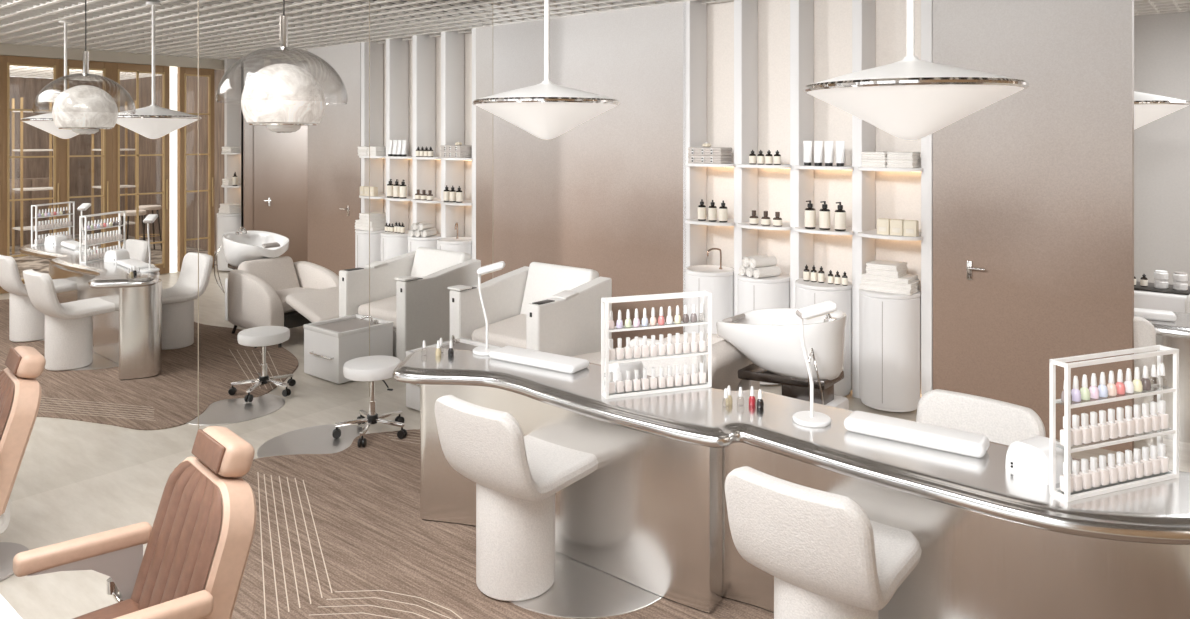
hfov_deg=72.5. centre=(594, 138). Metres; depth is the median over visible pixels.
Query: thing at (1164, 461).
bottle
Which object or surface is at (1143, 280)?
bottle
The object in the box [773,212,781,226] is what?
bottle
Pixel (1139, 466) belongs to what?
bottle
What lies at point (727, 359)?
recliner
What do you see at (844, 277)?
dropper bottle
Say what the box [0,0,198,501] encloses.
mirror panel
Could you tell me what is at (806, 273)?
dropper bottle
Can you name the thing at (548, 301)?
tray
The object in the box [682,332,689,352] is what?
bottle
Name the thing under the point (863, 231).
shelving unit
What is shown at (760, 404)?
bottle
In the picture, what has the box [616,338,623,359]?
bottle
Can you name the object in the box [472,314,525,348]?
seat cushion
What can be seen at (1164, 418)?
bottle
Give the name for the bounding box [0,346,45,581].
salon chair
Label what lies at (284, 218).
mirror panel
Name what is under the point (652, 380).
bottle
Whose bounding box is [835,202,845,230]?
pump bottle
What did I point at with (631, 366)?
lamp
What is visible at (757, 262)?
rolled towel
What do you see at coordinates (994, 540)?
table
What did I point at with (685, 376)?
bottle
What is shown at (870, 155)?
folded towel
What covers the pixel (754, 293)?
base cabinet
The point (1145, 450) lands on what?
bottle
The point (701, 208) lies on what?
bottle
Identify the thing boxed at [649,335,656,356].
bottle
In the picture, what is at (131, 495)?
floor
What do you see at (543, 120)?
diffuser
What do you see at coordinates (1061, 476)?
bottle
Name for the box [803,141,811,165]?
tube
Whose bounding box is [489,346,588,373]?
pad
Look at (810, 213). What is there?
pump bottle
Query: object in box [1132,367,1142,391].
bottle
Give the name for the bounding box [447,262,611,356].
armchair
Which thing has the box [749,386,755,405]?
bottle
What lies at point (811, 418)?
desk lamp
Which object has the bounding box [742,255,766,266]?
rolled towel
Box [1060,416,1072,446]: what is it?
bottle
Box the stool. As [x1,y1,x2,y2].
[332,355,406,446]
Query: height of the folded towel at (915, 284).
0.036 m
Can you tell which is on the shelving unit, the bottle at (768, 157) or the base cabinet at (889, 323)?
the bottle at (768, 157)
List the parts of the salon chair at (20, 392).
backrest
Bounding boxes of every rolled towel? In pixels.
[739,265,749,274]
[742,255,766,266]
[746,266,768,276]
[749,256,776,267]
[753,266,780,277]
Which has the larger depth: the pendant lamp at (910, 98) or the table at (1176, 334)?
the table at (1176, 334)
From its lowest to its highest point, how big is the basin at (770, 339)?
0.916 m
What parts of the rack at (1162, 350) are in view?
rail, rail, rail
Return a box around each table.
[393,348,1189,618]
[1146,312,1189,442]
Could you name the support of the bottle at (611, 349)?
on the rack at (605, 302)
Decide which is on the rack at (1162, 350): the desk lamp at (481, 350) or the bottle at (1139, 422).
the bottle at (1139, 422)
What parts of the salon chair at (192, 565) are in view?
armrest, arm panel, seat, recline knob, armrest, backrest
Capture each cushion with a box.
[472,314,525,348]
[520,262,598,313]
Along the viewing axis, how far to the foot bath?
5.46 m
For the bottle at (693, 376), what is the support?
on the rack at (605, 302)
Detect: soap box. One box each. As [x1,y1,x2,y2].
[877,218,890,234]
[890,219,903,235]
[903,220,918,236]
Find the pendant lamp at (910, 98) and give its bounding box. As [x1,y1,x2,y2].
[802,0,1028,139]
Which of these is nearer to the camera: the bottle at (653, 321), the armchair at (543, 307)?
the bottle at (653, 321)
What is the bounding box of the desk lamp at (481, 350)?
[473,261,504,355]
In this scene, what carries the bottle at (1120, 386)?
on the rack at (1162, 350)
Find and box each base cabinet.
[685,248,733,333]
[737,273,789,384]
[795,277,851,396]
[859,289,920,411]
[1134,281,1189,392]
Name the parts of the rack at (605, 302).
rail, rail, rail, rail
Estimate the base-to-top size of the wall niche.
3.075 m
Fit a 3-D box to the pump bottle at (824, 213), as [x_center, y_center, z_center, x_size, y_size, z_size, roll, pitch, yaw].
[1.611,0.540,5.687,0.076,0.200,0.076,0,0,39]
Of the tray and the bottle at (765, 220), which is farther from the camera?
the bottle at (765, 220)
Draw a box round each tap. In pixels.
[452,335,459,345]
[707,248,721,268]
[824,314,836,321]
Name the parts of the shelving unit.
shelf, shelf, shelf, shelf, shelf, shelf, shelf, shelf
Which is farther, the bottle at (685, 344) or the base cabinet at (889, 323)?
the base cabinet at (889, 323)
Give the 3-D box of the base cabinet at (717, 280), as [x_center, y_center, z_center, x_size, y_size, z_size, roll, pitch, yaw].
[0.916,1.309,6.325,0.390,0.918,0.463,0,0,39]
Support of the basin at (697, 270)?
in the base cabinet at (717, 280)
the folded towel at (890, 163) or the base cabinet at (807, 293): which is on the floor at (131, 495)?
the base cabinet at (807, 293)
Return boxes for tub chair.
[435,395,597,600]
[630,337,702,384]
[725,466,921,618]
[916,389,1045,444]
[1133,316,1156,441]
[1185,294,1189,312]
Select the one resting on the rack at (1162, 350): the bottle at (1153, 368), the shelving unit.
the bottle at (1153, 368)
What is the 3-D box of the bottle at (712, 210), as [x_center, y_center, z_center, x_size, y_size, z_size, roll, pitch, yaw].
[0.908,0.557,6.259,0.066,0.165,0.066,0,0,39]
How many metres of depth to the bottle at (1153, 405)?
2.45 m
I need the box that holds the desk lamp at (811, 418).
[793,300,836,426]
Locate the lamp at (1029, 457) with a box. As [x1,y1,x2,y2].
[1006,436,1072,484]
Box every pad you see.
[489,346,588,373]
[844,411,989,457]
[1134,308,1176,321]
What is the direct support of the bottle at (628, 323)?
on the rack at (605, 302)
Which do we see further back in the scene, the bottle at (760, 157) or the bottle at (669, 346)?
the bottle at (760, 157)
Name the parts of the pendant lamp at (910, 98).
stem, lamp shade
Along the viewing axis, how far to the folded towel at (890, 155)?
5.30 m
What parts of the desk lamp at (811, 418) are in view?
stem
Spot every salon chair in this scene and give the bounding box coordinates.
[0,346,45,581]
[13,426,256,618]
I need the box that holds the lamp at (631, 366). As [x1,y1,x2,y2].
[609,355,643,384]
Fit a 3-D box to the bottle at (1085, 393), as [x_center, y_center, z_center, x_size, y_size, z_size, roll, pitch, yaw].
[1.424,0.722,2.358,0.028,0.072,0.028,0,0,-21]
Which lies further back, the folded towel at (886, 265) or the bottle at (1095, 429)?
the folded towel at (886, 265)
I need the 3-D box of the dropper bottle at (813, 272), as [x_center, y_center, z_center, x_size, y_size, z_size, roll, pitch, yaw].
[1.542,0.953,5.717,0.044,0.115,0.044,0,0,39]
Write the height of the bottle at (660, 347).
0.084 m
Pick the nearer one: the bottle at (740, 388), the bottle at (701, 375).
the bottle at (740, 388)
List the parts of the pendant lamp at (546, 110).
stem, lamp shade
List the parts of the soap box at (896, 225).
print panel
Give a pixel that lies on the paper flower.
(706, 144)
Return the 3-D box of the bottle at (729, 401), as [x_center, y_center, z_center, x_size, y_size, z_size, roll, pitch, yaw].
[0.519,0.992,3.141,0.028,0.072,0.028,0,0,22]
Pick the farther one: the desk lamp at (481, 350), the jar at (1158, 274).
the jar at (1158, 274)
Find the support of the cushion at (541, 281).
on the armchair at (543, 307)
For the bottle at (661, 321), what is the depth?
3.30 m
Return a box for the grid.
[491,0,1189,25]
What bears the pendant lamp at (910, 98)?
hanging from the grid
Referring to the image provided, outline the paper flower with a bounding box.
[702,142,710,146]
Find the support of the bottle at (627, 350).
on the rack at (605, 302)
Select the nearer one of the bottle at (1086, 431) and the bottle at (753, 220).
the bottle at (1086, 431)
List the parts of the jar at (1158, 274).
lid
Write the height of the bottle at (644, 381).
0.084 m
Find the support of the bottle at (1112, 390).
on the rack at (1162, 350)
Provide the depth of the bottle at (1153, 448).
2.45 m
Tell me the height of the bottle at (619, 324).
0.072 m
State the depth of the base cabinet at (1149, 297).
5.62 m
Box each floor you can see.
[0,348,1189,618]
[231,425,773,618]
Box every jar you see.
[1154,270,1167,279]
[1154,279,1167,288]
[1173,272,1187,281]
[1173,281,1187,290]
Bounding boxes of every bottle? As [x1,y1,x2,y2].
[435,340,440,355]
[448,340,453,355]
[609,310,614,328]
[609,339,614,360]
[609,372,614,393]
[616,310,622,327]
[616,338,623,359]
[616,371,623,392]
[624,337,631,358]
[624,370,631,391]
[625,309,631,327]
[633,308,639,326]
[633,336,639,357]
[633,369,639,390]
[641,308,647,325]
[641,336,648,356]
[641,368,648,389]
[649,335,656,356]
[649,367,656,388]
[650,307,656,325]
[657,334,664,355]
[657,367,664,387]
[658,307,664,324]
[666,306,672,323]
[666,334,672,354]
[666,366,672,386]
[674,305,680,323]
[674,333,681,353]
[674,365,681,386]
[682,305,688,322]
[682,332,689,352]
[682,364,689,385]
[690,304,696,321]
[690,331,697,352]
[690,363,697,384]
[698,199,705,220]
[698,331,705,351]
[698,362,705,383]
[708,200,716,221]
[719,201,727,222]
[722,388,729,406]
[725,385,732,404]
[739,387,743,398]
[749,150,755,163]
[749,210,758,224]
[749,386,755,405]
[757,150,763,164]
[757,389,763,408]
[761,211,769,225]
[765,150,772,164]
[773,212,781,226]
[774,150,780,164]
[803,265,809,280]
[805,200,815,228]
[811,265,816,281]
[818,266,824,282]
[819,201,829,229]
[828,270,833,283]
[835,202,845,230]
[835,271,840,284]
[842,271,847,285]
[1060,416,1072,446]
[1060,462,1072,492]
[1061,388,1071,402]
[1071,376,1080,401]
[1071,414,1081,445]
[1071,460,1081,490]
[1079,413,1090,443]
[1079,458,1090,488]
[1080,374,1089,399]
[1088,411,1099,441]
[1088,456,1099,487]
[1089,373,1098,398]
[1097,410,1108,439]
[1097,455,1108,485]
[1098,372,1107,396]
[1106,408,1117,438]
[1106,453,1117,483]
[1107,370,1116,395]
[1114,407,1126,436]
[1114,451,1126,481]
[1115,369,1125,394]
[1123,406,1134,435]
[1123,450,1134,479]
[1124,368,1133,392]
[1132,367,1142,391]
[1132,404,1143,433]
[1132,448,1143,477]
[1140,274,1147,286]
[1140,403,1151,431]
[1140,446,1151,475]
[1141,366,1150,390]
[1149,401,1159,430]
[1149,445,1159,474]
[1151,364,1156,376]
[1157,363,1167,386]
[1157,400,1168,428]
[1157,443,1168,472]
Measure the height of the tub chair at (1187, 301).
0.762 m
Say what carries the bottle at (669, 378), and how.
on the rack at (605, 302)
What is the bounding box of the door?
[933,0,1133,453]
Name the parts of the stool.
leg, leg, leg, seat, leg, leg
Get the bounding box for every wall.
[493,0,685,347]
[1134,11,1189,285]
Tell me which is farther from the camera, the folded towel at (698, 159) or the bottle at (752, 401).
the folded towel at (698, 159)
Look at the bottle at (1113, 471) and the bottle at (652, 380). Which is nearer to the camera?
the bottle at (1113, 471)
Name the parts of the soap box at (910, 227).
print panel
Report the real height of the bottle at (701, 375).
0.084 m
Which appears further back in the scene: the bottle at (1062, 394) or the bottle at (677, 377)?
the bottle at (677, 377)
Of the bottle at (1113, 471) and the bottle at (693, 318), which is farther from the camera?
the bottle at (693, 318)
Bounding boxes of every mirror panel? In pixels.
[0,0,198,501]
[199,0,369,434]
[370,0,492,394]
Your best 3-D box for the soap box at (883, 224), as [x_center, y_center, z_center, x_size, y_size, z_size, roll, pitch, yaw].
[1.935,0.589,5.423,0.082,0.102,0.062,0,0,42]
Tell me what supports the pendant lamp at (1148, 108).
hanging from the grid
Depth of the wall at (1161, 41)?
7.11 m
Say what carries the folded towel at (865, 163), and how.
on the shelving unit
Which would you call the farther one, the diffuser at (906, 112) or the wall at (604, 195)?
the wall at (604, 195)
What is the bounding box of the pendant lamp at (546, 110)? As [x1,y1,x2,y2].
[472,0,620,139]
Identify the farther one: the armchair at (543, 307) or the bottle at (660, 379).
the armchair at (543, 307)
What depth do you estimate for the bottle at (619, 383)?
3.24 m
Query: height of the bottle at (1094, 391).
0.072 m
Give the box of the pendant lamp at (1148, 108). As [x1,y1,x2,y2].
[1134,91,1189,129]
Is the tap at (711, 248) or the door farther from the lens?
the tap at (711, 248)
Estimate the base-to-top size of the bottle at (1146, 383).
0.072 m
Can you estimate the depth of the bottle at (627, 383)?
3.25 m
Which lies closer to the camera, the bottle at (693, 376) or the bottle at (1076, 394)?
the bottle at (1076, 394)
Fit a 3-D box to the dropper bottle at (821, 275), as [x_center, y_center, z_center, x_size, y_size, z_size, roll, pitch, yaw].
[1.585,0.953,5.683,0.044,0.115,0.044,0,0,39]
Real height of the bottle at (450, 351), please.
0.072 m
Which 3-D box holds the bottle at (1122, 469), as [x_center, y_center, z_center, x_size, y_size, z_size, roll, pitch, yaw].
[1.560,0.974,2.410,0.027,0.084,0.025,0,0,-21]
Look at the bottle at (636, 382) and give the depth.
3.26 m
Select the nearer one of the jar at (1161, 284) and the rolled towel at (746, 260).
the jar at (1161, 284)
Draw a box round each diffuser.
[476,102,616,139]
[807,85,1023,139]
[1134,104,1188,129]
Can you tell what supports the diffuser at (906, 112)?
attached to the pendant lamp at (910, 98)
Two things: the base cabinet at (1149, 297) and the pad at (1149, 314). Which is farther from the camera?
the base cabinet at (1149, 297)
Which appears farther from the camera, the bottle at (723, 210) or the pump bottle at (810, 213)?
the bottle at (723, 210)
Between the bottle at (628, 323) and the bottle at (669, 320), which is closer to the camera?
the bottle at (628, 323)
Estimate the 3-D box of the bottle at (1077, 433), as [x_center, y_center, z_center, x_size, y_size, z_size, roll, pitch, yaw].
[1.389,0.842,2.345,0.027,0.084,0.025,0,0,-21]
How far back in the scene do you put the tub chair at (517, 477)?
3.11 m
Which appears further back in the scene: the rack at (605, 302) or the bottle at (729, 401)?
the rack at (605, 302)
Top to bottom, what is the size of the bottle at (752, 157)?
0.108 m
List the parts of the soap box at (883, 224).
print panel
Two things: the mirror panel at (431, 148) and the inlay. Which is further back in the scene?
the mirror panel at (431, 148)
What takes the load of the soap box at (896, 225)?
on the shelving unit
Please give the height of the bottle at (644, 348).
0.084 m
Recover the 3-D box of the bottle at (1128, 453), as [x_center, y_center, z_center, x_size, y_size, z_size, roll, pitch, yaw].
[1.594,0.974,2.423,0.027,0.084,0.025,0,0,-21]
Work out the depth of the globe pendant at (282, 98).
3.67 m
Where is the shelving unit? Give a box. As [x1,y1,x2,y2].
[683,0,932,397]
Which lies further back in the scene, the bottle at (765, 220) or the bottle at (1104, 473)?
the bottle at (765, 220)
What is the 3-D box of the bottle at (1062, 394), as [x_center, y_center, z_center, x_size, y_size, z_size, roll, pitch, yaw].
[1.355,0.722,2.332,0.028,0.072,0.028,0,0,-21]
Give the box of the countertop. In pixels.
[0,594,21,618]
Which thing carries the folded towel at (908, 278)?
on the folded towel at (915, 284)
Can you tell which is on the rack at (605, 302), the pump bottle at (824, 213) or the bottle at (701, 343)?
the bottle at (701, 343)
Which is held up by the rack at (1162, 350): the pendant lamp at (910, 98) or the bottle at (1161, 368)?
the bottle at (1161, 368)
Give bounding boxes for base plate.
[509,551,662,618]
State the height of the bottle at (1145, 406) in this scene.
0.084 m
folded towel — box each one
[688,147,731,155]
[688,155,731,163]
[859,284,919,294]
[861,151,886,159]
[861,160,886,167]
[861,273,917,283]
[861,279,919,289]
[866,260,906,271]
[866,268,907,277]
[887,152,920,159]
[887,160,920,167]
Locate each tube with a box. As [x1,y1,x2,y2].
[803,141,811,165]
[814,141,822,165]
[824,141,832,165]
[836,141,844,165]
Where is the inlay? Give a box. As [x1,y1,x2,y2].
[257,424,369,457]
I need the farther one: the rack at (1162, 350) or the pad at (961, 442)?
the pad at (961, 442)
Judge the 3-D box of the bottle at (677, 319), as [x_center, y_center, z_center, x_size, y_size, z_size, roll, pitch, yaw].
[0.340,0.722,3.331,0.028,0.072,0.028,0,0,-19]
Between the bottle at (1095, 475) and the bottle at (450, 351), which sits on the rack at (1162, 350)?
the bottle at (1095, 475)
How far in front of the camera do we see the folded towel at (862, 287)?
5.31 m
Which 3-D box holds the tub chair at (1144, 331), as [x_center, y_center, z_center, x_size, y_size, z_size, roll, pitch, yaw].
[3.162,1.407,4.951,0.468,0.762,0.628,0,0,39]
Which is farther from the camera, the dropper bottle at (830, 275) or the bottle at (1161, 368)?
the dropper bottle at (830, 275)
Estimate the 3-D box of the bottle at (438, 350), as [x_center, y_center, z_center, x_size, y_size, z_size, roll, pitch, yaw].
[-0.743,0.992,3.844,0.028,0.072,0.028,0,0,22]
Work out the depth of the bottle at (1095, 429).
2.36 m
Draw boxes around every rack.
[601,291,711,398]
[1050,345,1178,501]
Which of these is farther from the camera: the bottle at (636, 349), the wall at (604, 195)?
the wall at (604, 195)
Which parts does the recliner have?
arm, backrest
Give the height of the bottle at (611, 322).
0.072 m
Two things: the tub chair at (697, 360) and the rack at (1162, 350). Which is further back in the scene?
the tub chair at (697, 360)
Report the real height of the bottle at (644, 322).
0.072 m
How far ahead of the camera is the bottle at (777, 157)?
5.90 m
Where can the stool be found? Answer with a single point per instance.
(371, 369)
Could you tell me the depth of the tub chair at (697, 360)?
3.99 m
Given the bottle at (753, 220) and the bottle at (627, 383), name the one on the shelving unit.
the bottle at (753, 220)
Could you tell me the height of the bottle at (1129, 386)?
0.072 m
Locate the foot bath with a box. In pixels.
[405,335,501,410]
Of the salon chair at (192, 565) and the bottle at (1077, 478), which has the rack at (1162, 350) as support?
the bottle at (1077, 478)
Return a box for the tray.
[532,299,553,304]
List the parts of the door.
handle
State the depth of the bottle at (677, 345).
3.32 m
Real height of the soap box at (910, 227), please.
0.102 m
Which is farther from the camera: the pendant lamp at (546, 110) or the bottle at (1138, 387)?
the pendant lamp at (546, 110)
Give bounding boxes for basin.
[685,265,733,275]
[716,308,848,409]
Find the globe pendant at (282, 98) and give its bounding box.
[216,0,347,132]
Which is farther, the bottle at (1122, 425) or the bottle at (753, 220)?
the bottle at (753, 220)
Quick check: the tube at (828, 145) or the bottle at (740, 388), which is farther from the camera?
the tube at (828, 145)
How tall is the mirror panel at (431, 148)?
2.935 m
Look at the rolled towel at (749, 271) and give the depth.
5.90 m
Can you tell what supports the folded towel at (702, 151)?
on the folded towel at (698, 159)
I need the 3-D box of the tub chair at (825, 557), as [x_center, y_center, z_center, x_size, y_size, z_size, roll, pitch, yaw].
[0.749,1.394,2.582,0.468,0.762,0.628,0,0,41]
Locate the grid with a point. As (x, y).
(1141, 7)
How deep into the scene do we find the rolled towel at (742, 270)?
5.96 m
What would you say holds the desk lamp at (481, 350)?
on the table at (994, 540)
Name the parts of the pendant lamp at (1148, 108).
lamp shade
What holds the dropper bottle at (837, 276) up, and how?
on the base cabinet at (807, 293)
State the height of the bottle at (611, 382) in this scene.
0.084 m
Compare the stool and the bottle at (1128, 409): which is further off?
the stool
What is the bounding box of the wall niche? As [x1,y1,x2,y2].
[707,0,920,290]
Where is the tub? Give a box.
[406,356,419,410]
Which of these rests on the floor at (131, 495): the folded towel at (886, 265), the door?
the door
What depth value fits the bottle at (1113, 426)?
2.39 m
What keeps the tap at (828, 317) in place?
on the basin at (770, 339)
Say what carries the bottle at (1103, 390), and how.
on the rack at (1162, 350)
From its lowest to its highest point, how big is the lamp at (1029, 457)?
0.095 m
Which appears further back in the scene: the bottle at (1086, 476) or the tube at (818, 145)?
the tube at (818, 145)
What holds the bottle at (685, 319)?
on the rack at (605, 302)
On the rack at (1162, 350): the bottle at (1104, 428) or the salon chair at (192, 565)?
the bottle at (1104, 428)
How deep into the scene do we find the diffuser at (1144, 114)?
4.78 m
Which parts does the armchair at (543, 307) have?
arm, arm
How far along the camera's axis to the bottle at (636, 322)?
3.26 m
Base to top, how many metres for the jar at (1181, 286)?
0.060 m
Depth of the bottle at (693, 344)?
3.35 m
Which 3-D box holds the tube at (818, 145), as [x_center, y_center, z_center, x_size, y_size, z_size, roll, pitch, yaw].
[1.574,0.105,5.718,0.060,0.175,0.060,0,0,-6]
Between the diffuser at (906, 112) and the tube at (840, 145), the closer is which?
the diffuser at (906, 112)
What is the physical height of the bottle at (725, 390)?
0.072 m
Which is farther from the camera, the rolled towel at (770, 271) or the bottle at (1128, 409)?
the rolled towel at (770, 271)
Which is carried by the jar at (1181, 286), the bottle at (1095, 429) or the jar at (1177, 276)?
the jar at (1177, 276)
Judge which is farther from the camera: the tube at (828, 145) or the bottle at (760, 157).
the bottle at (760, 157)
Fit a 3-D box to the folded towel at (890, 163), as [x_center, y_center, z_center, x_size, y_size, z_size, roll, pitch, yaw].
[2.040,0.168,5.362,0.172,0.052,0.174,0,0,39]
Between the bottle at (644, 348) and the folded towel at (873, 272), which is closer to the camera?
the bottle at (644, 348)
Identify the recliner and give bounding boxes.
[572,333,759,390]

